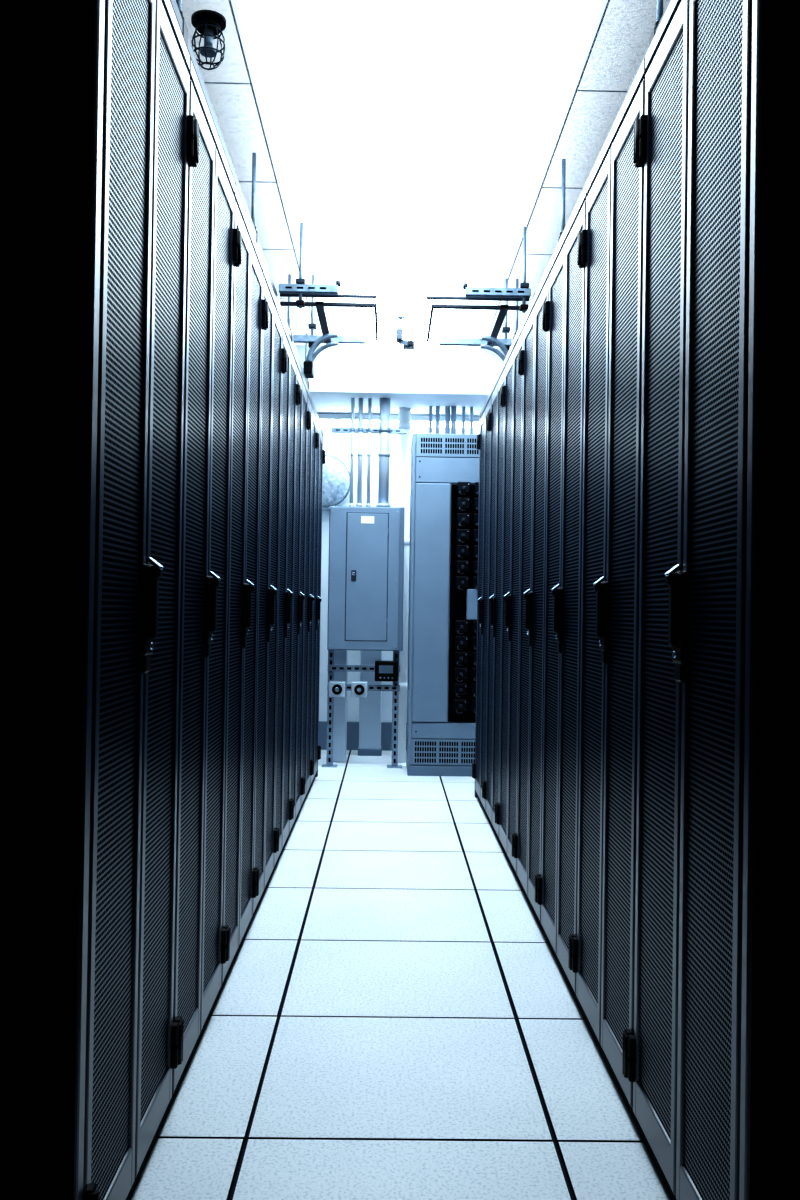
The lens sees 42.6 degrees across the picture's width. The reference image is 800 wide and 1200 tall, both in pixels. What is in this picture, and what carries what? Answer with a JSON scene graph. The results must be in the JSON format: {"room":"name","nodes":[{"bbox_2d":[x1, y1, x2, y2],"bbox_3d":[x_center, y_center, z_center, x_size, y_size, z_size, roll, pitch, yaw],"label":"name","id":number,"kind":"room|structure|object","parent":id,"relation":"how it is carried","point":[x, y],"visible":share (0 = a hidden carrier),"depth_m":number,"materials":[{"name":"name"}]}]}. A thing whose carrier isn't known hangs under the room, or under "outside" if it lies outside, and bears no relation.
{"room":"server room","nodes":[
{"label":"server room","id":0,"kind":"room"},
{"bbox_2d":[279,222,377,377],"bbox_3d":[-0.321,-1.377,4.863,0.431,0.557,0.744,1,-1,-1],"label":"bracket","id":1,"kind":"object","parent":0,"point":[300,289],"depth_m":4.57,"materials":[{"name":"grey metal"}]},
{"bbox_2d":[319,425,479,722],"bbox_3d":[-0.036,-0.287,7.754,5.300,2.830,0.100,1,-1,-1],"label":"wall","id":2,"kind":"structure","parent":0,"point":[337,445],"depth_m":7.71,"materials":[{"name":"paint"}]},
{"bbox_2d":[322,455,349,509],"bbox_3d":[-0.550,-0.862,7.556,0.390,0.390,0.293,1,-1,-1],"label":"duct","id":3,"kind":"object","parent":2,"relation":"attached to","point":[336,475],"visible":0.5,"depth_m":7.43,"materials":[{"name":"metal"}]},
{"bbox_2d":[318,721,406,750],"bbox_3d":[-0.055,1.022,7.679,5.300,0.210,0.020,1,-1,-1],"label":"baseboard","id":4,"kind":"structure","parent":2,"relation":"attached to","point":[352,727],"depth_m":7.67,"materials":[{"name":"blue"}]},
{"bbox_2d":[295,345,504,415],"bbox_3d":[-0.011,-1.489,7.167,5.300,0.320,1.098,1,-1,-1],"label":"ceiling","id":5,"kind":"structure","parent":0,"point":[417,379],"depth_m":6.62,"materials":[{"name":"paint"}]},
{"bbox_2d":[317,413,357,425],"bbox_3d":[-0.425,-1.295,7.133,0.272,0.079,0.449,1,-1,-1],"label":"light","id":6,"kind":"object","parent":5,"relation":"attached to","point":[342,419],"depth_m":7.32,"materials":[{"name":"white"}]},
{"bbox_2d":[363,414,378,425],"bbox_3d":[-0.203,-1.291,7.135,0.111,0.079,0.419,1,-1,-1],"label":"light","id":7,"kind":"object","parent":5,"relation":"attached to","point":[375,417],"depth_m":7.33,"materials":[{"name":"white"}]},
{"bbox_2d":[390,414,398,425],"bbox_3d":[-0.038,-1.289,7.122,0.057,0.079,0.413,1,-1,-1],"label":"light","id":8,"kind":"object","parent":5,"relation":"attached to","point":[394,418],"depth_m":7.32,"materials":[{"name":"white"}]},
{"bbox_2d":[411,415,444,426],"bbox_3d":[0.199,-1.285,7.141,0.245,0.079,0.431,1,-1,-1],"label":"light","id":9,"kind":"object","parent":5,"relation":"attached to","point":[416,420],"depth_m":7.32,"materials":[{"name":"white"}]},
{"bbox_2d":[429,406,472,433],"bbox_3d":[0.350,-1.190,7.019,0.312,0.267,0.050,1,-1,-1],"label":"bundle","id":10,"kind":"object","parent":5,"relation":"attached to","point":[447,408],"visible":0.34,"depth_m":7.01,"materials":[{"name":"silver metal"}]},
{"bbox_2d":[456,415,479,428],"bbox_3d":[0.478,-1.281,7.156,0.198,0.079,0.475,1,-1,-1],"label":"light","id":11,"kind":"object","parent":5,"relation":"attached to","point":[476,419],"depth_m":7.33,"materials":[{"name":"white"}]},
{"bbox_2d":[131,750,670,1199],"bbox_3d":[-0.003,1.105,3.137,5.304,0.060,9.301,1,-1,-1],"label":"floor","id":12,"kind":"structure","parent":0,"point":[393,1017],"depth_m":2.47,"materials":[{"name":"white tile"}]},
{"bbox_2d":[73,0,104,1199],"bbox_3d":[-0.964,-0.047,1.455,1.050,2.176,0.037,1,-1,-1],"label":"panel","id":13,"kind":"object","parent":12,"relation":"on","point":[99,4],"visible":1,"depth_m":1.45,"materials":[{"name":"blue paint"}]},
{"bbox_2d":[83,0,197,1199],"bbox_3d":[-0.954,-0.043,1.784,1.078,2.176,0.615,1,-1,-1],"label":"rack","id":14,"kind":"object","parent":12,"relation":"on","point":[150,135],"visible":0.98,"depth_m":1.74,"materials":[{"name":"black metal"}]},
{"bbox_2d":[170,59,240,1107],"bbox_3d":[-0.961,-0.036,2.400,1.078,2.176,0.615,1,-1,-1],"label":"rack","id":15,"kind":"object","parent":12,"relation":"on","point":[201,948],"visible":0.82,"depth_m":2.37,"materials":[{"name":"black metal"}]},
{"bbox_2d":[219,185,267,995],"bbox_3d":[-0.969,-0.029,3.016,1.078,2.176,0.615,1,-1,-1],"label":"rack","id":16,"kind":"object","parent":12,"relation":"on","point":[250,311],"visible":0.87,"depth_m":2.99,"materials":[{"name":"black metal"}]},
{"bbox_2d":[251,263,286,922],"bbox_3d":[-0.976,-0.022,3.632,1.078,2.176,0.615,1,-1,-1],"label":"rack","id":17,"kind":"object","parent":12,"relation":"on","point":[274,357],"visible":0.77,"depth_m":3.61,"materials":[{"name":"black metal"}]},
{"bbox_2d":[272,317,299,874],"bbox_3d":[-0.983,-0.015,4.248,1.078,2.176,0.615,1,-1,-1],"label":"rack","id":18,"kind":"object","parent":12,"relation":"on","point":[290,391],"visible":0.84,"depth_m":4.23,"materials":[{"name":"black metal"}]},
{"bbox_2d":[288,358,310,838],"bbox_3d":[-0.990,-0.008,4.864,1.078,2.176,0.615,1,-1,-1],"label":"rack","id":19,"kind":"object","parent":12,"relation":"on","point":[303,417],"visible":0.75,"depth_m":4.85,"materials":[{"name":"black metal"}]},
{"bbox_2d":[300,387,318,810],"bbox_3d":[-0.998,-0.001,5.480,1.078,2.176,0.615,1,-1,-1],"label":"rack","id":20,"kind":"object","parent":12,"relation":"on","point":[307,770],"visible":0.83,"depth_m":5.46,"materials":[{"name":"black metal"}]},
{"bbox_2d":[309,412,325,790],"bbox_3d":[-1.005,0.006,6.096,1.078,2.176,0.615,1,-1,-1],"label":"rack","id":21,"kind":"object","parent":12,"relation":"on","point":[320,454],"visible":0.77,"depth_m":6.08,"materials":[{"name":"black metal"}]},
{"bbox_2d":[316,434,322,776],"bbox_3d":[-1.023,0.010,6.420,1.050,2.176,0.027,1,-1,-1],"label":"panel","id":22,"kind":"object","parent":12,"relation":"on","point":[322,434],"visible":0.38,"depth_m":6.42,"materials":[{"name":"blue paint"}]},
{"bbox_2d":[333,650,347,761],"bbox_3d":[-0.416,0.725,7.138,0.090,0.780,0.200,1,-1,-1],"label":"duct","id":23,"kind":"object","parent":12,"relation":"on","point":[341,656],"visible":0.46,"depth_m":7.04,"materials":[{"name":"silver metal"}]},
{"bbox_2d":[322,650,401,767],"bbox_3d":[-0.241,0.265,6.860,0.534,1.700,0.114,1,-1,-1],"label":"frame","id":24,"kind":"object","parent":12,"relation":"on","point":[395,687],"visible":0.41,"depth_m":6.84,"materials":[{"name":"metal"}]},
{"bbox_2d":[329,681,345,696],"bbox_3d":[-0.412,0.586,6.743,0.106,0.099,0.108,1,-1,-1],"label":"switch","id":25,"kind":"object","parent":24,"relation":"attached to","point":[336,688],"visible":1,"depth_m":6.72,"materials":[{"name":"silver metal"}]},
{"bbox_2d":[351,681,367,696],"bbox_3d":[-0.267,0.588,6.745,0.106,0.099,0.108,1,-1,-1],"label":"switch","id":26,"kind":"object","parent":24,"relation":"attached to","point":[358,688],"visible":1,"depth_m":6.72,"materials":[{"name":"silver metal"}]},
{"bbox_2d":[327,506,404,650],"bbox_3d":[-0.223,-0.140,6.760,0.492,0.941,0.180,1,-1,-1],"label":"electrical panel","id":27,"kind":"object","parent":24,"relation":"attached to","point":[366,570],"visible":1,"depth_m":6.69,"materials":[{"name":"blue"}]},
{"bbox_2d":[331,398,406,506],"bbox_3d":[-0.209,-0.973,6.800,0.501,0.723,0.119,1,-1,-1],"label":"bundle","id":28,"kind":"object","parent":27,"relation":"attached to","point":[384,430],"visible":0.91,"depth_m":6.78,"materials":[{"name":"metal"}]},
{"bbox_2d":[375,661,397,681],"bbox_3d":[-0.089,0.469,6.761,0.152,0.132,0.084,1,-1,-1],"label":"meter","id":29,"kind":"object","parent":24,"relation":"attached to","point":[384,670],"visible":1,"depth_m":6.72,"materials":[{"name":"black plastic"}]},
{"bbox_2d":[358,650,381,755],"bbox_3d":[-0.208,0.322,7.470,0.173,1.600,0.170,1,-1,-1],"label":"duct","id":30,"kind":"object","parent":12,"relation":"on","point":[370,706],"visible":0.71,"depth_m":7.39,"materials":[{"name":"silver metal"}]},
{"bbox_2d":[397,408,410,762],"bbox_3d":[0.015,-0.103,7.102,0.092,2.449,0.092,1,-1,-1],"label":"vertical pipe","id":31,"kind":"object","parent":12,"relation":"on","point":[403,498],"visible":0.56,"depth_m":7.07,"materials":[{"name":"white metal"}]},
{"bbox_2d":[406,433,478,776],"bbox_3d":[0.439,0.033,6.698,0.764,2.180,0.475,1,-1,-1],"label":"tall cabinet","id":32,"kind":"object","parent":12,"relation":"on","point":[444,482],"visible":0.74,"depth_m":6.52,"materials":[{"name":"blue"}]},
{"bbox_2d":[475,412,480,797],"bbox_3d":[0.961,0.032,5.787,1.050,2.176,0.027,1,-1,-1],"label":"panel","id":33,"kind":"object","parent":12,"relation":"on","point":[480,412],"visible":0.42,"depth_m":5.78,"materials":[{"name":"blue paint"}]},
{"bbox_2d":[472,388,491,816],"bbox_3d":[0.951,0.028,5.463,1.078,2.176,0.615,1,-1,-1],"label":"rack","id":34,"kind":"object","parent":12,"relation":"on","point":[484,438],"visible":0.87,"depth_m":5.43,"materials":[{"name":"black metal"}]},
{"bbox_2d":[482,358,506,843],"bbox_3d":[0.958,0.021,4.847,1.078,2.176,0.615,1,-1,-1],"label":"rack","id":35,"kind":"object","parent":12,"relation":"on","point":[490,787],"visible":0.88,"depth_m":4.82,"materials":[{"name":"black metal"}]},
{"bbox_2d":[502,0,670,363],"bbox_3d":[0.838,-1.462,3.777,0.490,0.377,3.900,1,-1,-1],"label":"overhead cable ladder","id":36,"kind":"object","parent":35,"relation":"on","point":[660,14],"visible":0.14,"depth_m":3.81,"materials":[{"name":"grey metal"}]},
{"bbox_2d":[495,319,524,880],"bbox_3d":[0.966,0.014,4.231,1.078,2.176,0.615,1,-1,-1],"label":"rack","id":37,"kind":"object","parent":12,"relation":"on","point":[512,392],"visible":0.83,"depth_m":4.20,"materials":[{"name":"black metal"}]},
{"bbox_2d":[512,263,550,930],"bbox_3d":[0.973,0.007,3.615,1.078,2.176,0.615,1,-1,-1],"label":"rack","id":38,"kind":"object","parent":12,"relation":"on","point":[533,360],"visible":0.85,"depth_m":3.58,"materials":[{"name":"black metal"}]},
{"bbox_2d":[535,184,587,1005],"bbox_3d":[0.980,0.000,2.999,1.078,2.176,0.615,1,-1,-1],"label":"rack","id":39,"kind":"object","parent":12,"relation":"on","point":[556,888],"visible":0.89,"depth_m":2.96,"materials":[{"name":"black metal"}]},
{"bbox_2d":[569,58,646,1123],"bbox_3d":[0.987,-0.007,2.383,1.078,2.176,0.615,1,-1,-1],"label":"rack","id":40,"kind":"object","parent":12,"relation":"on","point":[602,953],"visible":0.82,"depth_m":2.33,"materials":[{"name":"black metal"}]},
{"bbox_2d":[624,0,751,1199],"bbox_3d":[0.995,-0.015,1.767,1.078,2.176,0.615,1,-1,-1],"label":"rack","id":41,"kind":"object","parent":12,"relation":"on","point":[682,1058],"visible":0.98,"depth_m":1.71,"materials":[{"name":"black metal"}]},
{"bbox_2d":[739,0,761,1199],"bbox_3d":[1.013,-0.018,1.441,1.050,2.176,0.031,1,-1,-1],"label":"panel","id":42,"kind":"object","parent":12,"relation":"on","point":[756,82],"visible":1,"depth_m":1.43,"materials":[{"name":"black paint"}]},
{"bbox_2d":[181,0,668,348],"bbox_3d":[0.039,-1.715,3.171,5.300,0.080,9.300,1,-1,-1],"label":"ceiling","id":43,"kind":"structure","parent":0,"point":[621,44],"depth_m":3.66,"materials":[{"name":"paint"}]},
{"bbox_2d":[191,10,225,69],"bbox_3d":[-0.556,-1.614,2.972,0.100,0.139,0.100,1,-1,-1],"label":"light","id":44,"kind":"object","parent":43,"relation":"attached to","point":[209,23],"visible":0.92,"depth_m":2.96,"materials":[{"name":"black metal"}]},
{"bbox_2d":[170,0,309,388],"bbox_3d":[-0.776,-1.482,4.083,0.490,0.377,4.550,1,-1,-1],"label":"overhead cable ladder","id":45,"kind":"object","parent":43,"relation":"hanging from","point":[176,4],"visible":0.15,"depth_m":3.39,"materials":[{"name":"grey metal"}]},
{"bbox_2d":[319,337,482,348],"bbox_3d":[0.008,-1.643,6.510,1.054,0.017,0.216,1,-1,-1],"label":"ceiling light panel","id":46,"kind":"object","parent":43,"relation":"in","point":[369,341],"depth_m":6.54,"materials":[{"name":"white plastic"}]},
{"bbox_2d":[308,299,498,338],"bbox_3d":[0.014,-1.648,6.017,1.054,0.017,0.761,1,-1,-1],"label":"ceiling light panel","id":47,"kind":"object","parent":43,"relation":"in","point":[347,321],"depth_m":6.00,"materials":[{"name":"white plastic"}]},
{"bbox_2d":[396,315,414,349],"bbox_3d":[0.032,-1.546,5.906,0.105,0.187,0.105,1,-1,-1],"label":"ceiling camera","id":48,"kind":"object","parent":43,"relation":"attached to","point":[407,344],"depth_m":5.88,"materials":[{"name":"grey plastic"}]},
{"bbox_2d":[295,250,515,302],"bbox_3d":[0.023,-1.657,5.253,1.054,0.017,0.761,1,-1,-1],"label":"ceiling light panel","id":49,"kind":"object","parent":43,"relation":"in","point":[390,276],"depth_m":5.16,"materials":[{"name":"white plastic"}]},
{"bbox_2d":[278,182,539,253],"bbox_3d":[0.032,-1.666,4.488,1.054,0.017,0.761,1,-1,-1],"label":"ceiling light panel","id":50,"kind":"object","parent":43,"relation":"in","point":[334,216],"depth_m":4.43,"materials":[{"name":"white plastic"}]},
{"bbox_2d":[252,84,574,186],"bbox_3d":[0.042,-1.675,3.723,1.054,0.017,0.761,1,-1,-1],"label":"ceiling light panel","id":51,"kind":"object","parent":43,"relation":"in","point":[339,134],"depth_m":3.66,"materials":[{"name":"white plastic"}]},
{"bbox_2d":[204,0,626,334],"bbox_3d":[0.048,-1.694,2.301,5.300,0.022,8.638,1,-1,-1],"label":"grid","id":52,"kind":"object","parent":43,"relation":"attached to","point":[606,7],"depth_m":3.61,"materials":[{"name":"grey metal"}]},
{"bbox_2d":[231,0,607,89],"bbox_3d":[0.051,-1.683,2.958,1.054,0.017,0.761,1,-1,-1],"label":"ceiling light panel","id":53,"kind":"object","parent":43,"relation":"in","point":[486,44],"depth_m":3.07,"materials":[{"name":"white plastic"}]},
{"bbox_2d":[426,227,530,361],"bbox_3d":[0.343,-1.367,4.870,0.458,0.557,0.744,1,-1,-1],"label":"bracket","id":54,"kind":"object","parent":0,"point":[523,293],"depth_m":4.57,"materials":[{"name":"grey metal"}]}
]}

